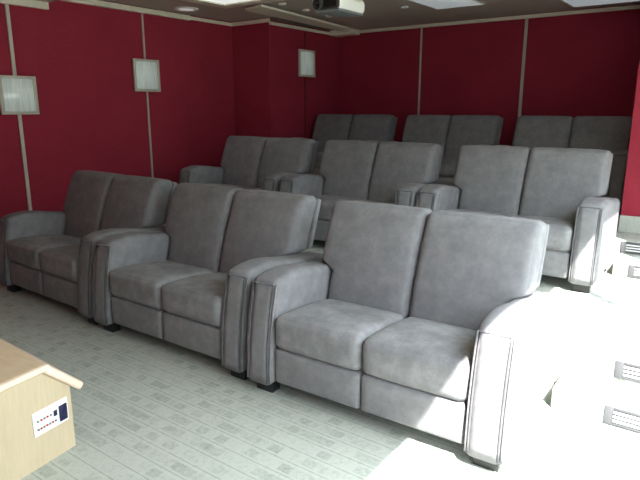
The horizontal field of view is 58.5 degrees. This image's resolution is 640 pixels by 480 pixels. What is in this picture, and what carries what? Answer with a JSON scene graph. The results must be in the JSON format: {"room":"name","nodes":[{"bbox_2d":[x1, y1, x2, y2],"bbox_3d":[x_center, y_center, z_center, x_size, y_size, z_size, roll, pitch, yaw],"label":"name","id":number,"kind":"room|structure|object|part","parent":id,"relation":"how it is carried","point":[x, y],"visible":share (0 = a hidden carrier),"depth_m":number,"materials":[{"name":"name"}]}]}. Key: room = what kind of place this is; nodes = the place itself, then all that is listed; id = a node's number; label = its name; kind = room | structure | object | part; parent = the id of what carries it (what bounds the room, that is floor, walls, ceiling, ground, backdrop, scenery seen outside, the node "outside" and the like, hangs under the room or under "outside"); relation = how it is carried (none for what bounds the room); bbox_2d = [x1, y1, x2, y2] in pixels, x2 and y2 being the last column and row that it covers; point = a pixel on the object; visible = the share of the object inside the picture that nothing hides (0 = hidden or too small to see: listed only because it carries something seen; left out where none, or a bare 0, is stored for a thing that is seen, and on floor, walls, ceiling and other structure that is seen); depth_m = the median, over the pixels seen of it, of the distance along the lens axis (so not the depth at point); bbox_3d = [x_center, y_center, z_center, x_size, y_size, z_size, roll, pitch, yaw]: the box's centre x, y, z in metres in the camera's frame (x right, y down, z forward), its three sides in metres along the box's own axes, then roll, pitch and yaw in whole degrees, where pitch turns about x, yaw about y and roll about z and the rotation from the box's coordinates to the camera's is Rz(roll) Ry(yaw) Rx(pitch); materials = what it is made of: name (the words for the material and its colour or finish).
{"room":"auditorium","nodes":[
{"label":"auditorium","id":0,"kind":"room"},
{"bbox_2d":[35,0,57,1],"bbox_3d":[-4.325,-2.232,4.303,0.420,0.125,4.920,9,16,35],"label":"ceiling","id":1,"kind":"structure","parent":0,"point":[35,0],"depth_m":6.24,"materials":[{"name":"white paint"}]},
{"bbox_2d":[0,0,234,218],"bbox_3d":[-3.688,-1.155,5.928,0.120,2.955,7.840,9,16,35],"label":"wall","id":2,"kind":"structure","parent":0,"point":[91,117],"depth_m":7.11,"materials":[{"name":"red fabric"}]},
{"bbox_2d":[4,4,31,210],"bbox_3d":[-3.311,-1.151,6.343,0.018,2.760,0.040,9,16,35],"label":"trim","id":3,"kind":"structure","parent":2,"relation":"attached to","point":[7,13],"depth_m":6.31,"materials":[{"name":"beige metal"}]},
{"bbox_2d":[0,75,39,114],"bbox_3d":[-3.284,-1.579,6.231,0.077,0.410,0.410,9,16,35],"label":"wall sconce","id":4,"kind":"object","parent":2,"relation":"attached to","point":[18,94],"visible":1,"depth_m":6.20,"materials":[{"name":"white glass"}]},
{"bbox_2d":[0,0,48,9],"bbox_3d":[-4.477,-2.159,4.433,0.045,0.075,4.920,9,16,35],"label":"trim","id":5,"kind":"structure","parent":2,"relation":"attached to","point":[25,3],"depth_m":6.19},
{"bbox_2d":[59,0,190,20],"bbox_3d":[-2.426,-2.907,7.158,0.055,0.065,2.060,9,16,35],"label":"trim","id":6,"kind":"structure","parent":2,"relation":"attached to","point":[98,3],"depth_m":7.18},
{"bbox_2d":[132,58,160,91],"bbox_3d":[-2.278,-2.164,7.521,0.077,0.410,0.410,9,16,35],"label":"wall sconce","id":7,"kind":"object","parent":2,"relation":"attached to","point":[146,72],"visible":1,"depth_m":7.48,"materials":[{"name":"white glass"}]},
{"bbox_3d":[-2.268,-2.163,7.513,0.051,0.346,0.346,9,16,35],"label":"lamp shade","id":8,"kind":"part","parent":7,"relation":"part of","materials":[{"name":"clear glass"}]},
{"bbox_2d":[141,13,153,177],"bbox_3d":[-2.298,-1.648,7.664,0.018,2.622,0.026,9,16,35],"label":"trim","id":9,"kind":"structure","parent":2,"relation":"attached to","point":[142,21],"depth_m":7.64,"materials":[{"name":"beige metal"}]},
{"bbox_2d":[190,16,231,25],"bbox_3d":[-1.580,-3.180,8.316,0.030,0.045,0.860,9,16,35],"label":"trim","id":10,"kind":"structure","parent":2,"relation":"attached to","point":[191,17],"depth_m":8.28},
{"bbox_2d":[232,18,340,138],"bbox_3d":[-0.509,-2.002,9.590,0.860,2.955,1.977,9,16,35],"label":"wall","id":11,"kind":"structure","parent":0,"point":[269,92],"depth_m":8.77,"materials":[{"name":"red fabric"}]},
{"bbox_2d":[231,18,269,25],"bbox_3d":[-1.027,-3.207,8.421,0.740,0.050,0.035,9,16,35],"label":"trim","id":12,"kind":"structure","parent":11,"relation":"attached to","point":[266,20],"depth_m":8.39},
{"bbox_2d":[304,31,305,137],"bbox_3d":[-0.237,-2.124,9.192,0.004,2.348,0.016,9,16,35],"label":"trim","id":13,"kind":"structure","parent":11,"relation":"attached to","point":[304,31],"depth_m":9.17,"materials":[{"name":"red"}]},
{"bbox_2d":[269,21,342,36],"bbox_3d":[-0.172,-3.300,8.976,0.045,0.040,1.877,9,16,35],"label":"trim","id":14,"kind":"structure","parent":11,"relation":"attached to","point":[270,22],"depth_m":8.73,"materials":[{"name":"beige paint"}]},
{"bbox_2d":[298,49,314,77],"bbox_3d":[-0.203,-2.787,9.024,0.077,0.410,0.410,9,16,35],"label":"wall sconce","id":15,"kind":"object","parent":11,"relation":"attached to","point":[306,58],"visible":1,"depth_m":8.96,"materials":[{"name":"white glass"}]},
{"bbox_3d":[-0.192,-2.785,9.016,0.051,0.346,0.346,9,16,35],"label":"lamp shade","id":16,"kind":"part","parent":15,"relation":"part of","materials":[{"name":"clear glass"}]},
{"bbox_2d":[0,284,639,479],"bbox_3d":[-0.363,0.624,5.058,6.930,0.120,9.917,9,16,35],"label":"floor","id":17,"kind":"structure","parent":0,"point":[146,407],"depth_m":3.09,"materials":[{"name":"grey carpet"}]},
{"bbox_2d":[0,338,82,479],"bbox_3d":[-2.371,0.738,3.184,2.566,0.503,1.022,10,16,37],"label":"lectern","id":18,"kind":"object","parent":17,"relation":"on","point":[37,425],"visible":1,"depth_m":2.70,"materials":[{"name":"brown wood"}]},
{"bbox_3d":[-1.307,0.858,2.774,0.007,0.123,0.194,6,15,26],"label":"connection plate","id":19,"kind":"part","parent":18,"relation":"part of","materials":[{"name":"white plastic"}]},
{"bbox_2d":[58,403,67,421],"bbox_3d":[-1.272,0.852,2.830,0.006,0.084,0.046,6,15,26],"label":"power socket","id":20,"kind":"object","parent":18,"relation":"attached to","point":[62,407],"depth_m":2.83,"materials":[{"name":"blue plastic"}]},
{"bbox_2d":[0,170,176,324],"bbox_3d":[-2.111,-0.028,5.217,1.573,1.080,1.015,10,16,36],"label":"loveseat","id":21,"kind":"object","parent":17,"relation":"on","point":[50,254],"visible":0.8,"depth_m":5.07,"materials":[{"name":"grey fabric"}]},
{"bbox_3d":[-2.934,0.112,5.300,0.144,0.590,0.096,10,16,36],"label":"arm panel","id":22,"kind":"part","parent":21,"relation":"part of","materials":[{"name":"grey fabric"}]},
{"bbox_3d":[-2.676,0.017,5.629,0.201,0.656,0.940,10,16,36],"label":"armrest","id":23,"kind":"part","parent":21,"relation":"part of","materials":[{"name":"grey fabric"}]},
{"bbox_2d":[7,235,80,270],"bbox_3d":[-2.460,0.106,5.274,0.578,0.260,0.600,10,16,36],"label":"seat cushion","id":24,"kind":"object","parent":21,"relation":"on","point":[23,251],"depth_m":5.10,"materials":[{"name":"grey fabric"}]},
{"bbox_2d":[40,244,79,282],"bbox_3d":[-1.992,0.186,4.930,0.578,0.260,0.600,10,16,36],"label":"seat cushion","id":25,"kind":"object","parent":21,"relation":"on","point":[58,264],"depth_m":4.72,"materials":[{"name":"grey fabric"}]},
{"bbox_3d":[-1.839,0.298,4.494,0.144,0.590,0.096,10,16,36],"label":"arm panel","id":26,"kind":"part","parent":21,"relation":"part of","materials":[{"name":"grey fabric"}]},
{"bbox_2d":[63,170,122,238],"bbox_3d":[-2.223,-0.325,5.579,0.676,0.665,0.413,10,16,36],"label":"cushion","id":27,"kind":"object","parent":21,"relation":"on","point":[87,193],"depth_m":5.44,"materials":[{"name":"grey fabric"}]},
{"bbox_3d":[-1.581,0.203,4.823,0.201,0.656,0.940,10,16,36],"label":"armrest","id":28,"kind":"part","parent":21,"relation":"part of","materials":[{"name":"grey fabric"}]},
{"bbox_2d":[100,175,171,229],"bbox_3d":[-1.678,-0.232,5.178,0.676,0.665,0.413,10,16,36],"label":"cushion","id":29,"kind":"object","parent":21,"relation":"on","point":[129,201],"depth_m":5.03,"materials":[{"name":"grey fabric"}]},
{"bbox_3d":[-1.612,-0.226,5.270,0.674,0.640,0.259,10,16,36],"label":"panel","id":30,"kind":"part","parent":21,"relation":"part of","materials":[{"name":"grey fabric"}]},
{"bbox_2d":[92,183,322,379],"bbox_3d":[-0.830,0.188,4.281,1.573,1.080,1.015,9,16,34],"label":"loveseat","id":31,"kind":"object","parent":17,"relation":"on","point":[188,284],"visible":0.91,"depth_m":4.13,"materials":[{"name":"grey fabric"}]},
{"bbox_3d":[-1.654,0.334,4.339,0.144,0.590,0.096,9,16,34],"label":"arm panel","id":32,"kind":"part","parent":31,"relation":"part of","materials":[{"name":"grey fabric"}]},
{"bbox_3d":[-1.406,0.237,4.676,0.201,0.656,0.940,9,16,34],"label":"armrest","id":33,"kind":"part","parent":31,"relation":"part of","materials":[{"name":"grey fabric"}]},
{"bbox_2d":[109,261,214,309],"bbox_3d":[-1.179,0.326,4.327,0.578,0.260,0.600,9,16,34],"label":"seat cushion","id":34,"kind":"object","parent":31,"relation":"on","point":[133,285],"depth_m":4.16,"materials":[{"name":"grey fabric"}]},
{"bbox_2d":[161,272,225,327],"bbox_3d":[-0.701,0.402,3.997,0.578,0.260,0.600,9,16,34],"label":"seat cushion","id":35,"kind":"object","parent":31,"relation":"on","point":[196,300],"depth_m":3.80,"materials":[{"name":"grey fabric"}]},
{"bbox_2d":[165,183,242,271],"bbox_3d":[-0.953,-0.107,4.638,0.676,0.665,0.413,9,16,34],"label":"cushion","id":36,"kind":"object","parent":31,"relation":"on","point":[199,213],"depth_m":4.50,"materials":[{"name":"grey fabric"}]},
{"bbox_3d":[-0.534,0.513,3.566,0.144,0.590,0.096,9,16,34],"label":"arm panel","id":37,"kind":"part","parent":31,"relation":"part of","materials":[{"name":"grey fabric"}]},
{"bbox_2d":[219,189,315,272],"bbox_3d":[-0.397,-0.019,4.254,0.676,0.665,0.413,9,16,34],"label":"cushion","id":38,"kind":"object","parent":31,"relation":"on","point":[257,223],"depth_m":4.14,"materials":[{"name":"grey fabric"}]},
{"bbox_3d":[-0.286,0.416,3.902,0.201,0.656,0.940,9,16,34],"label":"armrest","id":39,"kind":"part","parent":31,"relation":"part of","materials":[{"name":"grey fabric"}]},
{"bbox_3d":[-0.333,-0.012,4.348,0.674,0.640,0.259,9,16,34],"label":"panel","id":40,"kind":"part","parent":31,"relation":"part of","materials":[{"name":"grey fabric"}]},
{"bbox_2d":[162,224,639,385],"bbox_3d":[0.214,0.265,5.777,6.750,0.256,2.200,9,16,35],"label":"platform","id":41,"kind":"object","parent":17,"relation":"on","point":[598,328],"depth_m":3.88,"materials":[{"name":"grey carpet"}]},
{"bbox_2d":[179,136,318,191],"bbox_3d":[-0.849,-0.694,6.957,1.573,1.080,1.015,10,16,36],"label":"loveseat","id":42,"kind":"object","parent":41,"relation":"on","point":[247,162],"visible":0.52,"depth_m":7.00,"materials":[{"name":"grey fabric"}]},
{"bbox_3d":[-1.673,-0.552,7.035,0.144,0.590,0.096,10,16,36],"label":"arm panel","id":43,"kind":"part","parent":42,"relation":"part of","materials":[{"name":"grey fabric"}]},
{"bbox_3d":[-1.416,-0.647,7.366,0.201,0.656,0.940,10,16,36],"label":"armrest","id":44,"kind":"part","parent":42,"relation":"part of","materials":[{"name":"grey fabric"}]},
{"bbox_2d":[210,183,245,187],"bbox_3d":[-1.198,-0.558,7.011,0.578,0.260,0.600,10,16,36],"label":"seat cushion","id":45,"kind":"object","parent":42,"relation":"on","point":[238,185],"depth_m":7.10,"materials":[{"name":"grey fabric"}]},
{"bbox_2d":[221,136,269,187],"bbox_3d":[-0.963,-0.990,7.317,0.676,0.665,0.413,10,16,36],"label":"cushion","id":46,"kind":"object","parent":42,"relation":"on","point":[242,155],"depth_m":7.18,"materials":[{"name":"grey fabric"}]},
{"bbox_2d":[240,187,261,189],"bbox_3d":[-0.729,-0.479,6.670,0.578,0.260,0.600,10,16,36],"label":"seat cushion","id":47,"kind":"object","parent":42,"relation":"on","point":[258,188],"depth_m":6.65,"materials":[{"name":"grey fabric"}]},
{"bbox_3d":[-0.573,-0.367,6.235,0.144,0.590,0.096,10,16,36],"label":"arm panel","id":48,"kind":"part","parent":42,"relation":"part of","materials":[{"name":"grey fabric"}]},
{"bbox_2d":[256,137,315,187],"bbox_3d":[-0.416,-0.898,6.920,0.676,0.665,0.413,10,16,36],"label":"cushion","id":49,"kind":"object","parent":42,"relation":"on","point":[276,154],"depth_m":6.81,"materials":[{"name":"grey fabric"}]},
{"bbox_3d":[-0.317,-0.462,6.565,0.201,0.656,0.940,10,16,36],"label":"armrest","id":50,"kind":"part","parent":42,"relation":"part of","materials":[{"name":"grey fabric"}]},
{"bbox_3d":[-0.350,-0.891,7.012,0.674,0.640,0.259,10,16,36],"label":"panel","id":51,"kind":"part","parent":42,"relation":"part of","materials":[{"name":"grey fabric"}]},
{"bbox_2d":[279,140,443,240],"bbox_3d":[0.452,-0.481,6.039,1.573,1.080,1.015,9,16,33],"label":"loveseat","id":52,"kind":"object","parent":41,"relation":"on","point":[394,173],"visible":0.6,"depth_m":6.04,"materials":[{"name":"grey fabric"}]},
{"bbox_3d":[-0.372,-0.332,6.082,0.144,0.590,0.096,9,16,33],"label":"arm panel","id":53,"kind":"part","parent":52,"relation":"part of","materials":[{"name":"grey fabric"}]},
{"bbox_3d":[-0.131,-0.429,6.423,0.201,0.656,0.940,9,16,33],"label":"armrest","id":54,"kind":"part","parent":52,"relation":"part of","materials":[{"name":"grey fabric"}]},
{"bbox_2d":[311,195,362,220],"bbox_3d":[0.103,-0.342,6.079,0.578,0.260,0.600,9,16,33],"label":"seat cushion","id":55,"kind":"object","parent":52,"relation":"on","point":[327,201],"depth_m":5.80,"materials":[{"name":"grey fabric"}]},
{"bbox_2d":[319,140,380,199],"bbox_3d":[0.320,-0.776,6.394,0.676,0.665,0.413,9,16,33],"label":"cushion","id":56,"kind":"object","parent":52,"relation":"on","point":[347,166],"depth_m":6.26,"materials":[{"name":"grey fabric"}]},
{"bbox_2d":[353,200,393,203],"bbox_3d":[0.588,-0.268,5.758,0.578,0.260,0.600,9,16,33],"label":"seat cushion","id":57,"kind":"object","parent":52,"relation":"on","point":[375,201],"depth_m":5.72,"materials":[{"name":"grey fabric"}]},
{"bbox_3d":[0.763,-0.158,5.330,0.144,0.590,0.096,9,16,33],"label":"arm panel","id":58,"kind":"part","parent":52,"relation":"part of","materials":[{"name":"grey fabric"}]},
{"bbox_2d":[368,142,440,201],"bbox_3d":[0.885,-0.690,6.021,0.676,0.665,0.413,9,16,33],"label":"cushion","id":59,"kind":"object","parent":52,"relation":"on","point":[392,165],"depth_m":5.93,"materials":[{"name":"grey fabric"}]},
{"bbox_3d":[1.004,-0.256,5.672,0.201,0.656,0.940,9,16,33],"label":"armrest","id":60,"kind":"part","parent":52,"relation":"part of","materials":[{"name":"grey fabric"}]},
{"bbox_3d":[0.947,-0.684,6.117,0.674,0.640,0.259,9,16,33],"label":"panel","id":61,"kind":"part","parent":52,"relation":"part of","materials":[{"name":"grey fabric"}]},
{"bbox_2d":[415,145,619,292],"bbox_3d":[1.768,-0.280,5.168,1.573,1.080,1.015,9,16,34],"label":"loveseat","id":62,"kind":"object","parent":41,"relation":"on","point":[561,188],"visible":0.65,"depth_m":5.05,"materials":[{"name":"grey fabric"}]},
{"bbox_3d":[0.944,-0.133,5.220,0.144,0.590,0.096,9,16,34],"label":"arm panel","id":63,"kind":"part","parent":62,"relation":"part of","materials":[{"name":"grey fabric"}]},
{"bbox_3d":[1.189,-0.230,5.559,0.201,0.656,0.940,9,16,34],"label":"armrest","id":64,"kind":"part","parent":62,"relation":"part of","materials":[{"name":"grey fabric"}]},
{"bbox_2d":[448,209,513,216],"bbox_3d":[1.419,-0.142,5.212,0.578,0.260,0.600,9,16,34],"label":"seat cushion","id":65,"kind":"object","parent":62,"relation":"on","point":[501,212],"depth_m":5.24,"materials":[{"name":"grey fabric"}]},
{"bbox_2d":[453,145,530,215],"bbox_3d":[1.641,-0.575,5.525,0.676,0.665,0.413,9,16,34],"label":"cushion","id":66,"kind":"object","parent":62,"relation":"on","point":[492,178],"depth_m":5.39,"materials":[{"name":"grey fabric"}]},
{"bbox_2d":[511,215,574,251],"bbox_3d":[1.899,-0.066,4.885,0.578,0.260,0.600,9,16,34],"label":"seat cushion","id":67,"kind":"object","parent":62,"relation":"on","point":[561,235],"depth_m":4.56,"materials":[{"name":"grey fabric"}]},
{"bbox_2d":[519,147,611,219],"bbox_3d":[2.200,-0.487,5.145,0.676,0.665,0.413,9,16,34],"label":"cushion","id":68,"kind":"object","parent":62,"relation":"on","point":[553,182],"depth_m":5.05,"materials":[{"name":"grey fabric"}]},
{"bbox_3d":[2.070,0.044,4.455,0.144,0.590,0.096,9,16,34],"label":"arm panel","id":69,"kind":"part","parent":62,"relation":"part of","materials":[{"name":"grey fabric"}]},
{"bbox_3d":[2.315,-0.053,4.794,0.201,0.656,0.940,9,16,34],"label":"armrest","id":70,"kind":"part","parent":62,"relation":"part of","materials":[{"name":"grey fabric"}]},
{"bbox_3d":[2.264,-0.481,5.239,0.674,0.640,0.259,9,16,34],"label":"panel","id":71,"kind":"part","parent":62,"relation":"part of","materials":[{"name":"grey fabric"}]},
{"bbox_2d":[608,219,639,265],"bbox_3d":[1.677,-0.315,7.716,6.750,0.512,2.787,9,16,35],"label":"platform","id":72,"kind":"object","parent":41,"relation":"on","point":[620,236],"depth_m":5.28,"materials":[{"name":"grey carpet"}]},
{"bbox_2d":[292,114,396,174],"bbox_3d":[0.330,-1.360,8.702,1.573,1.080,1.015,9,16,34],"label":"loveseat","id":73,"kind":"object","parent":72,"relation":"on","point":[361,127],"visible":0.45,"depth_m":8.70,"materials":[{"name":"grey fabric"}]},
{"bbox_2d":[314,152,322,167],"bbox_3d":[-0.019,-1.222,8.748,0.578,0.260,0.600,9,16,34],"label":"seat cushion","id":74,"kind":"object","parent":73,"relation":"on","point":[319,154],"depth_m":8.40,"materials":[{"name":"grey fabric"}]},
{"bbox_2d":[312,114,353,151],"bbox_3d":[0.205,-1.656,9.060,0.676,0.665,0.413,9,16,34],"label":"cushion","id":75,"kind":"object","parent":73,"relation":"on","point":[327,127],"depth_m":8.95,"materials":[{"name":"grey fabric"}]},
{"bbox_2d":[348,114,395,140],"bbox_3d":[0.763,-1.567,8.677,0.676,0.665,0.413,9,16,34],"label":"cushion","id":76,"kind":"object","parent":73,"relation":"on","point":[361,127],"depth_m":8.56,"materials":[{"name":"grey fabric"}]},
{"bbox_3d":[0.826,-1.561,8.771,0.674,0.640,0.259,9,16,34],"label":"panel","id":77,"kind":"part","parent":73,"relation":"part of","materials":[{"name":"grey fabric"}]},
{"bbox_2d":[380,115,503,185],"bbox_3d":[1.631,-1.149,7.790,1.573,1.080,1.015,9,16,35],"label":"loveseat","id":78,"kind":"object","parent":72,"relation":"on","point":[450,132],"visible":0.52,"depth_m":7.75,"materials":[{"name":"grey fabric"}]},
{"bbox_2d":[402,115,451,158],"bbox_3d":[1.512,-1.445,8.149,0.676,0.665,0.413,9,16,35],"label":"cushion","id":79,"kind":"object","parent":78,"relation":"on","point":[434,129],"depth_m":8.02,"materials":[{"name":"grey fabric"}]},
{"bbox_2d":[439,159,456,177],"bbox_3d":[1.757,-0.935,7.505,0.578,0.260,0.600,9,16,35],"label":"seat cushion","id":80,"kind":"object","parent":78,"relation":"on","point":[447,168],"depth_m":7.26,"materials":[{"name":"grey fabric"}]},
{"bbox_2d":[443,115,501,158],"bbox_3d":[2.064,-1.355,7.760,0.676,0.665,0.413,9,16,35],"label":"cushion","id":81,"kind":"object","parent":78,"relation":"on","point":[459,130],"depth_m":7.68,"materials":[{"name":"grey fabric"}]},
{"bbox_3d":[2.129,-1.348,7.853,0.674,0.640,0.259,9,16,35],"label":"panel","id":82,"kind":"part","parent":78,"relation":"part of","materials":[{"name":"grey fabric"}]},
{"bbox_2d":[499,116,632,218],"bbox_3d":[2.920,-0.937,6.875,1.573,1.080,1.015,9,16,35],"label":"loveseat","id":83,"kind":"object","parent":72,"relation":"on","point":[612,134],"visible":0.44,"depth_m":6.83,"materials":[{"name":"grey fabric"}]},
{"bbox_2d":[512,116,573,148],"bbox_3d":[2.801,-1.233,7.234,0.676,0.665,0.413,9,16,35],"label":"cushion","id":84,"kind":"object","parent":83,"relation":"on","point":[531,132],"depth_m":7.11,"materials":[{"name":"grey fabric"}]},
{"bbox_2d":[568,116,632,153],"bbox_3d":[3.353,-1.143,6.844,0.676,0.665,0.413,9,16,35],"label":"cushion","id":85,"kind":"object","parent":83,"relation":"on","point":[610,133],"depth_m":6.75,"materials":[{"name":"grey fabric"}]},
{"bbox_3d":[3.459,-0.708,6.492,0.201,0.656,0.940,9,16,35],"label":"armrest","id":86,"kind":"part","parent":83,"relation":"part of","materials":[{"name":"grey fabric"}]},
{"bbox_3d":[3.208,-0.612,6.157,0.144,0.590,0.096,9,16,35],"label":"arm panel","id":87,"kind":"part","parent":83,"relation":"part of","materials":[{"name":"grey fabric"}]},
{"bbox_2d":[620,241,639,254],"bbox_3d":[2.889,0.084,5.134,0.340,0.106,0.011,9,16,35],"label":"step light","id":88,"kind":"object","parent":72,"relation":"attached to","point":[626,247],"visible":1,"depth_m":5.18,"materials":[{"name":"metal"}]},
{"bbox_2d":[614,360,639,382],"bbox_3d":[1.872,0.780,3.263,0.340,0.106,0.011,9,16,35],"label":"step light","id":89,"kind":"object","parent":41,"relation":"attached to","point":[623,370],"visible":1,"depth_m":3.32,"materials":[{"name":"metal"}]},
{"bbox_2d":[247,200,558,471],"bbox_3d":[0.477,0.402,3.357,1.573,1.080,1.015,9,16,33],"label":"loveseat","id":90,"kind":"object","parent":17,"relation":"on","point":[437,323],"visible":1,"depth_m":3.17,"materials":[{"name":"grey fabric"}]},
{"bbox_3d":[-0.347,0.550,3.403,0.144,0.590,0.096,9,16,33],"label":"arm panel","id":91,"kind":"part","parent":90,"relation":"part of","materials":[{"name":"grey fabric"}]},
{"bbox_3d":[-0.105,0.453,3.744,0.201,0.656,0.940,9,16,33],"label":"armrest","id":92,"kind":"part","parent":90,"relation":"part of","materials":[{"name":"grey fabric"}]},
{"bbox_2d":[276,299,403,370],"bbox_3d":[0.128,0.540,3.398,0.578,0.260,0.600,9,16,33],"label":"seat cushion","id":93,"kind":"object","parent":90,"relation":"on","point":[312,334],"depth_m":3.22,"materials":[{"name":"grey fabric"}]},
{"bbox_2d":[322,200,431,318],"bbox_3d":[0.347,0.106,3.713,0.676,0.665,0.413,9,16,33],"label":"cushion","id":94,"kind":"object","parent":90,"relation":"on","point":[371,253],"depth_m":3.58,"materials":[{"name":"grey fabric"}]},
{"bbox_2d":[363,317,476,401],"bbox_3d":[0.611,0.615,3.076,0.578,0.260,0.600,9,16,33],"label":"seat cushion","id":95,"kind":"object","parent":90,"relation":"on","point":[409,359],"depth_m":2.89,"materials":[{"name":"grey fabric"}]},
{"bbox_2d":[409,210,546,329],"bbox_3d":[0.909,0.193,3.338,0.676,0.665,0.413,9,16,33],"label":"cushion","id":96,"kind":"object","parent":90,"relation":"on","point":[466,265],"depth_m":3.23,"materials":[{"name":"grey fabric"}]},
{"bbox_3d":[0.785,0.725,2.647,0.144,0.590,0.096,9,16,33],"label":"arm panel","id":97,"kind":"part","parent":90,"relation":"part of","materials":[{"name":"grey fabric"}]},
{"bbox_3d":[1.027,0.628,2.988,0.201,0.656,0.940,9,16,33],"label":"armrest","id":98,"kind":"part","parent":90,"relation":"part of","materials":[{"name":"grey fabric"}]},
{"bbox_3d":[0.972,0.200,3.433,0.674,0.640,0.259,9,16,33],"label":"panel","id":99,"kind":"part","parent":90,"relation":"part of","materials":[{"name":"grey fabric"}]},
{"bbox_2d":[103,0,639,29],"bbox_3d":[-0.371,-2.373,4.371,6.910,0.120,9.917,9,16,35],"label":"ceiling","id":100,"kind":"structure","parent":0,"point":[377,13],"depth_m":7.63,"materials":[{"name":"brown paint"}]},
{"bbox_2d":[174,6,197,11],"bbox_3d":[-1.748,-3.019,7.477,0.310,0.020,0.310,9,16,35],"label":"recessed light","id":101,"kind":"object","parent":100,"relation":"in","point":[181,8],"visible":1,"depth_m":7.44,"materials":[{"name":"white plastic"}]},
{"bbox_2d":[181,0,283,8],"bbox_3d":[-1.182,-2.722,6.213,1.400,0.030,1.800,9,16,35],"label":"ceiling light panel","id":102,"kind":"object","parent":100,"relation":"attached to","point":[224,4],"visible":1,"depth_m":6.92,"materials":[{"name":"white"}]},
{"bbox_2d":[207,0,248,3],"bbox_3d":[-1.182,-2.729,6.211,1.060,0.008,1.460,9,16,35],"label":"diffuser","id":103,"kind":"object","parent":102,"relation":"attached to","point":[208,1],"depth_m":6.92,"materials":[{"name":"white plastic"}]},
{"bbox_2d":[269,17,331,30],"bbox_3d":[-0.045,-3.337,8.873,0.360,0.030,1.877,9,16,35],"label":"cove","id":104,"kind":"object","parent":100,"relation":"attached to","point":[271,18],"visible":0.36,"depth_m":8.60,"materials":[{"name":"grey paint"}]},
{"bbox_2d":[245,4,359,36],"bbox_3d":[-0.231,-3.151,8.256,0.482,0.115,2.761,7,15,29],"label":"trim","id":105,"kind":"structure","parent":100,"relation":"attached to","point":[337,30],"depth_m":8.03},
{"bbox_2d":[313,0,363,17],"bbox_3d":[0.175,-2.263,5.136,0.280,0.440,0.498,9,16,35],"label":"projector","id":106,"kind":"object","parent":100,"relation":"attached to","point":[335,8],"visible":1,"depth_m":5.05,"materials":[{"name":"white plastic"}]},
{"bbox_3d":[-0.023,-2.082,5.023,0.072,0.072,0.012,9,16,35],"label":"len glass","id":107,"kind":"part","parent":106,"relation":"part of","materials":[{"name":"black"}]},
{"bbox_2d":[320,0,339,9],"bbox_3d":[0.061,-2.086,5.016,0.260,0.104,0.052,9,16,35],"label":"grille","id":108,"kind":"object","parent":106,"relation":"attached to","point":[325,4],"depth_m":4.98,"materials":[{"name":"black plastic"}]},
{"bbox_2d":[408,0,484,9],"bbox_3d":[1.428,-2.869,6.811,0.645,0.014,1.260,9,16,35],"label":"ceiling light panel","id":109,"kind":"object","parent":100,"relation":"attached to","point":[435,4],"visible":1,"depth_m":7.05,"materials":[{"name":"white plastic"}]},
{"bbox_2d":[561,0,639,7],"bbox_3d":[3.237,-2.820,6.600,0.870,0.014,1.230,9,16,35],"label":"ceiling light panel","id":110,"kind":"object","parent":100,"relation":"attached to","point":[573,3],"visible":1,"depth_m":6.99,"materials":[{"name":"white plastic"}]},
{"bbox_2d":[341,4,639,145],"bbox_3d":[2.375,-1.795,8.696,4.888,2.955,0.120,9,16,35],"label":"wall","id":111,"kind":"structure","parent":0,"point":[587,64],"depth_m":8.30,"materials":[{"name":"red fabric"}]},
{"bbox_2d":[417,28,422,114],"bbox_3d":[1.578,-2.129,9.124,0.030,2.388,0.018,9,16,35],"label":"trim","id":112,"kind":"structure","parent":111,"relation":"attached to","point":[421,35],"depth_m":8.99,"materials":[{"name":"beige metal"}]},
{"bbox_2d":[360,4,639,32],"bbox_3d":[2.326,-3.185,8.306,4.888,0.048,0.045,9,16,35],"label":"trim","id":113,"kind":"structure","parent":111,"relation":"attached to","point":[628,7],"depth_m":8.04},
{"bbox_2d":[518,19,527,116],"bbox_3d":[2.875,-1.917,8.209,0.042,2.388,0.018,9,16,35],"label":"trim","id":114,"kind":"structure","parent":111,"relation":"attached to","point":[526,20],"depth_m":8.08,"materials":[{"name":"beige metal"}]},
{"bbox_2d":[551,368,639,421],"bbox_3d":[1.815,0.941,3.140,0.965,0.128,0.330,9,16,35],"label":"step","id":115,"kind":"structure","parent":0,"point":[584,394],"depth_m":3.23,"materials":[{"name":"grey carpet"}]},
{"bbox_2d":[603,405,639,432],"bbox_3d":[1.689,0.972,3.025,0.340,0.106,0.011,9,16,35],"label":"step light","id":116,"kind":"object","parent":115,"relation":"attached to","point":[617,417],"visible":1,"depth_m":3.07,"materials":[{"name":"metal"}]},
{"bbox_2d":[612,254,639,278],"bbox_3d":[3.077,0.285,4.838,1.035,0.128,0.330,9,16,35],"label":"step","id":117,"kind":"structure","parent":0,"point":[621,264],"depth_m":4.98,"materials":[{"name":"grey carpet"}]},
{"bbox_2d":[628,265,639,277],"bbox_3d":[2.797,0.288,4.831,0.340,0.106,0.011,9,16,35],"label":"step light","id":118,"kind":"object","parent":117,"relation":"attached to","point":[633,271],"visible":1,"depth_m":4.90,"materials":[{"name":"metal"}]},
{"bbox_2d":[621,60,639,216],"bbox_3d":[4.133,-1.177,6.020,1.182,2.955,2.467,9,16,35],"label":"wall","id":119,"kind":"structure","parent":0,"point":[630,203],"depth_m":5.43,"materials":[{"name":"red fabric"}]},
{"bbox_2d":[618,215,639,233],"bbox_3d":[3.375,-0.090,5.253,1.126,0.160,0.030,9,16,35],"label":"baseboard","id":120,"kind":"structure","parent":119,"relation":"attached to","point":[630,224],"depth_m":5.51,"materials":[{"name":"grey carpet"}]}
]}

